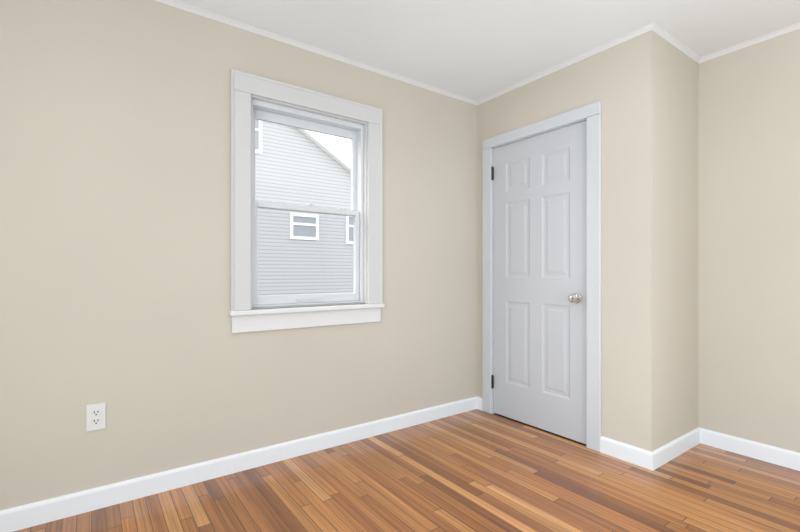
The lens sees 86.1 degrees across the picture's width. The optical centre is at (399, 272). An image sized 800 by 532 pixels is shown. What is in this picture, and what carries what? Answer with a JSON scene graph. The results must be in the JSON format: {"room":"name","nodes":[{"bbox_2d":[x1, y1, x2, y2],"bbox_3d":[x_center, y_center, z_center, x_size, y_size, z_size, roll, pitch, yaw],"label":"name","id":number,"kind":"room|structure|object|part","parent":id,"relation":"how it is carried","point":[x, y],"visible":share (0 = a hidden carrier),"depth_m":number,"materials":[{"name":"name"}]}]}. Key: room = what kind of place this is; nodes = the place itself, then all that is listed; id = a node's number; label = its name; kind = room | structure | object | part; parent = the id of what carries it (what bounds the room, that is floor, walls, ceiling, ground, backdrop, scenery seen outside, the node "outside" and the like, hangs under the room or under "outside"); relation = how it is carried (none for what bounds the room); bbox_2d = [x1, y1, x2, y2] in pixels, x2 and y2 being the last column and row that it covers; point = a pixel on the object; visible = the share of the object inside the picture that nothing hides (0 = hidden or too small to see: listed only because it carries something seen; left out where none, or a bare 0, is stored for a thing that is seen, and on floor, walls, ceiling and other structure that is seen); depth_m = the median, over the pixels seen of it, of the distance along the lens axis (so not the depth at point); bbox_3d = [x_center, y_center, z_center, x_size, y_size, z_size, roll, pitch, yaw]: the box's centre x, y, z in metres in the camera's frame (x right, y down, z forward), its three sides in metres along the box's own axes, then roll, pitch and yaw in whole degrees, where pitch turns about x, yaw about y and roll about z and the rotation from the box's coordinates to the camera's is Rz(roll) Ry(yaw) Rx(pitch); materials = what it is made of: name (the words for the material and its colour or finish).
{"room":"empty bedroom","nodes":[
{"label":"empty bedroom","id":0,"kind":"room"},
{"bbox_2d":[0,0,476,510],"bbox_3d":[-0.790,-0.140,2.494,4.944,2.440,0.150,0,0,-36],"label":"wall","id":1,"kind":"structure","parent":0,"point":[115,205],"depth_m":2.13,"materials":[{"name":"beige paint"}]},
{"bbox_2d":[86,402,105,431],"bbox_3d":[-1.392,0.660,1.960,0.072,0.120,0.008,0,0,-36],"label":"electrical outlet","id":2,"kind":"object","parent":1,"relation":"attached to","point":[95,416],"visible":1,"depth_m":1.96,"materials":[{"name":"white plastic"}]},
{"bbox_2d":[0,396,481,531],"bbox_3d":[-0.998,1.032,2.232,4.000,0.095,0.030,0,0,-36],"label":"baseboard","id":3,"kind":"structure","parent":1,"relation":"attached to","point":[13,519],"depth_m":2.22,"materials":[{"name":"white wood"}]},
{"bbox_2d":[230,69,382,332],"bbox_3d":[-0.561,-0.384,2.644,0.969,1.419,0.176,0,0,-36],"label":"window","id":4,"kind":"structure","parent":1,"relation":"in","point":[287,116],"depth_m":2.59,"materials":[{"name":"white wood"}]},
{"bbox_3d":[-0.583,-0.653,2.675,0.651,0.492,0.004,0,0,-36],"label":"window sash glass","id":5,"kind":"part","parent":4,"relation":"part of","materials":[{"name":"clear glass"}]},
{"bbox_3d":[-0.583,-0.664,2.675,0.701,0.570,0.027,0,0,-36],"label":"sash","id":6,"kind":"part","parent":4,"relation":"part of","materials":[{"name":"white"}]},
{"bbox_3d":[-0.562,-0.114,2.646,0.701,0.594,0.029,0,0,-36],"label":"sash","id":7,"kind":"part","parent":4,"relation":"part of","materials":[{"name":"white"}]},
{"bbox_3d":[-0.562,-0.124,2.646,0.651,0.518,0.004,0,0,-36],"label":"window sash glass","id":8,"kind":"part","parent":4,"relation":"part of","materials":[{"name":"clear glass"}]},
{"bbox_2d":[229,303,384,315],"bbox_3d":[-0.521,0.217,2.590,0.985,0.026,0.080,0,0,-36],"label":"sill","id":9,"kind":"structure","parent":1,"relation":"attached to","point":[293,310],"depth_m":2.51,"materials":[{"name":"white wood"}]},
{"bbox_2d":[154,0,476,105],"bbox_3d":[-1.000,-1.348,2.236,4.000,0.024,0.022,0,0,-36],"label":"crown molding","id":10,"kind":"structure","parent":1,"relation":"attached to","point":[173,3],"depth_m":2.54,"materials":[{"name":"white wood"}]},
{"bbox_2d":[14,409,799,531],"bbox_3d":[0.399,1.130,0.854,4.944,0.100,4.200,0,0,-36],"label":"floor","id":11,"kind":"structure","parent":0,"point":[476,470],"depth_m":2.10,"materials":[{"name":"brown wood"}]},
{"bbox_2d":[176,0,799,100],"bbox_3d":[0.399,-1.410,0.854,4.944,0.100,4.200,0,0,-36],"label":"ceiling","id":12,"kind":"structure","parent":0,"point":[476,50],"depth_m":2.37,"materials":[{"name":"paint"}]},
{"bbox_2d":[477,30,660,451],"bbox_3d":[1.045,-0.140,2.920,0.115,2.440,1.313,0,0,-36],"label":"wall","id":13,"kind":"structure","parent":0,"point":[621,82],"depth_m":2.48,"materials":[{"name":"beige paint"}]},
{"bbox_2d":[491,121,585,443],"bbox_3d":[0.923,0.059,2.967,0.109,2.022,0.773,0,0,-36],"label":"door","id":14,"kind":"structure","parent":13,"relation":"in","point":[540,281],"depth_m":2.93,"materials":[{"name":"grey wood"}]},
{"bbox_3d":[0.718,0.035,3.286,0.044,1.699,0.017,0,0,-36],"label":"door hinges","id":15,"kind":"part","parent":14,"relation":"part of","materials":[{"name":"silver metal"}]},
{"bbox_3d":[1.097,0.161,2.697,0.074,0.066,0.066,0,0,-36],"label":"knob","id":16,"kind":"part","parent":14,"relation":"part of","materials":[{"name":"silver metal"}]},
{"bbox_2d":[482,101,600,451],"bbox_3d":[0.977,0.022,2.998,0.134,2.116,0.953,0,0,-36],"label":"door frame","id":17,"kind":"structure","parent":13,"relation":"attached to","point":[590,114],"depth_m":2.64,"materials":[{"name":"grey wood"}]},
{"bbox_2d":[477,23,657,104],"bbox_3d":[1.004,-1.348,2.859,0.022,0.024,1.305,0,0,-36],"label":"crown molding","id":18,"kind":"structure","parent":13,"relation":"attached to","point":[653,26],"depth_m":2.71,"materials":[{"name":"white wood"}]},
{"bbox_2d":[661,37,697,446],"bbox_3d":[1.718,-0.140,2.668,0.679,2.440,0.115,0,0,-36],"label":"wall","id":19,"kind":"structure","parent":0,"point":[679,243],"depth_m":2.56,"materials":[{"name":"beige paint"}]},
{"bbox_2d":[644,427,703,470],"bbox_3d":[1.633,1.032,2.527,0.634,0.095,0.014,0,0,-36],"label":"baseboard","id":20,"kind":"structure","parent":19,"relation":"attached to","point":[653,460],"depth_m":2.49,"materials":[{"name":"white wood"}]},
{"bbox_2d":[655,26,701,62],"bbox_3d":[1.649,-1.348,2.534,0.600,0.024,0.022,0,0,-36],"label":"crown molding","id":21,"kind":"structure","parent":19,"relation":"attached to","point":[668,37],"depth_m":2.53,"materials":[{"name":"white wood"}]},
{"bbox_2d":[698,29,799,452],"bbox_3d":[2.769,-0.140,1.669,0.150,2.440,2.737,0,0,-36],"label":"wall","id":22,"kind":"structure","parent":0,"point":[748,242],"depth_m":2.52,"materials":[{"name":"beige paint"}]},
{"bbox_2d":[698,23,799,63],"bbox_3d":[2.646,-1.348,1.691,0.022,0.024,2.557,0,0,-36],"label":"crown molding","id":23,"kind":"structure","parent":22,"relation":"attached to","point":[797,26],"depth_m":2.50,"materials":[{"name":"white wood"}]},
{"bbox_2d":[704,429,799,470],"bbox_3d":[2.649,1.032,1.694,0.014,0.095,2.557,0,0,-36],"label":"baseboard","id":24,"kind":"structure","parent":22,"relation":"attached to","point":[760,451],"depth_m":2.49,"materials":[{"name":"white wood"}]},
{"label":"outside","id":25,"kind":"structure","parent":0,"visible":0},
{"bbox_3d":[-11.170,4.380,19.677,80.000,0.200,39.840,0,0,-36],"label":"ground","id":26,"kind":"structure","parent":25,"visible":0},
{"bbox_2d":[255,120,353,295],"bbox_3d":[-7.372,-0.626,10.006,16.300,9.811,7.360,0,0,-36],"label":"house","id":27,"kind":"structure","parent":26,"relation":"on","point":[302,171],"depth_m":9.41,"materials":[{"name":"grey plastic"}]}
]}

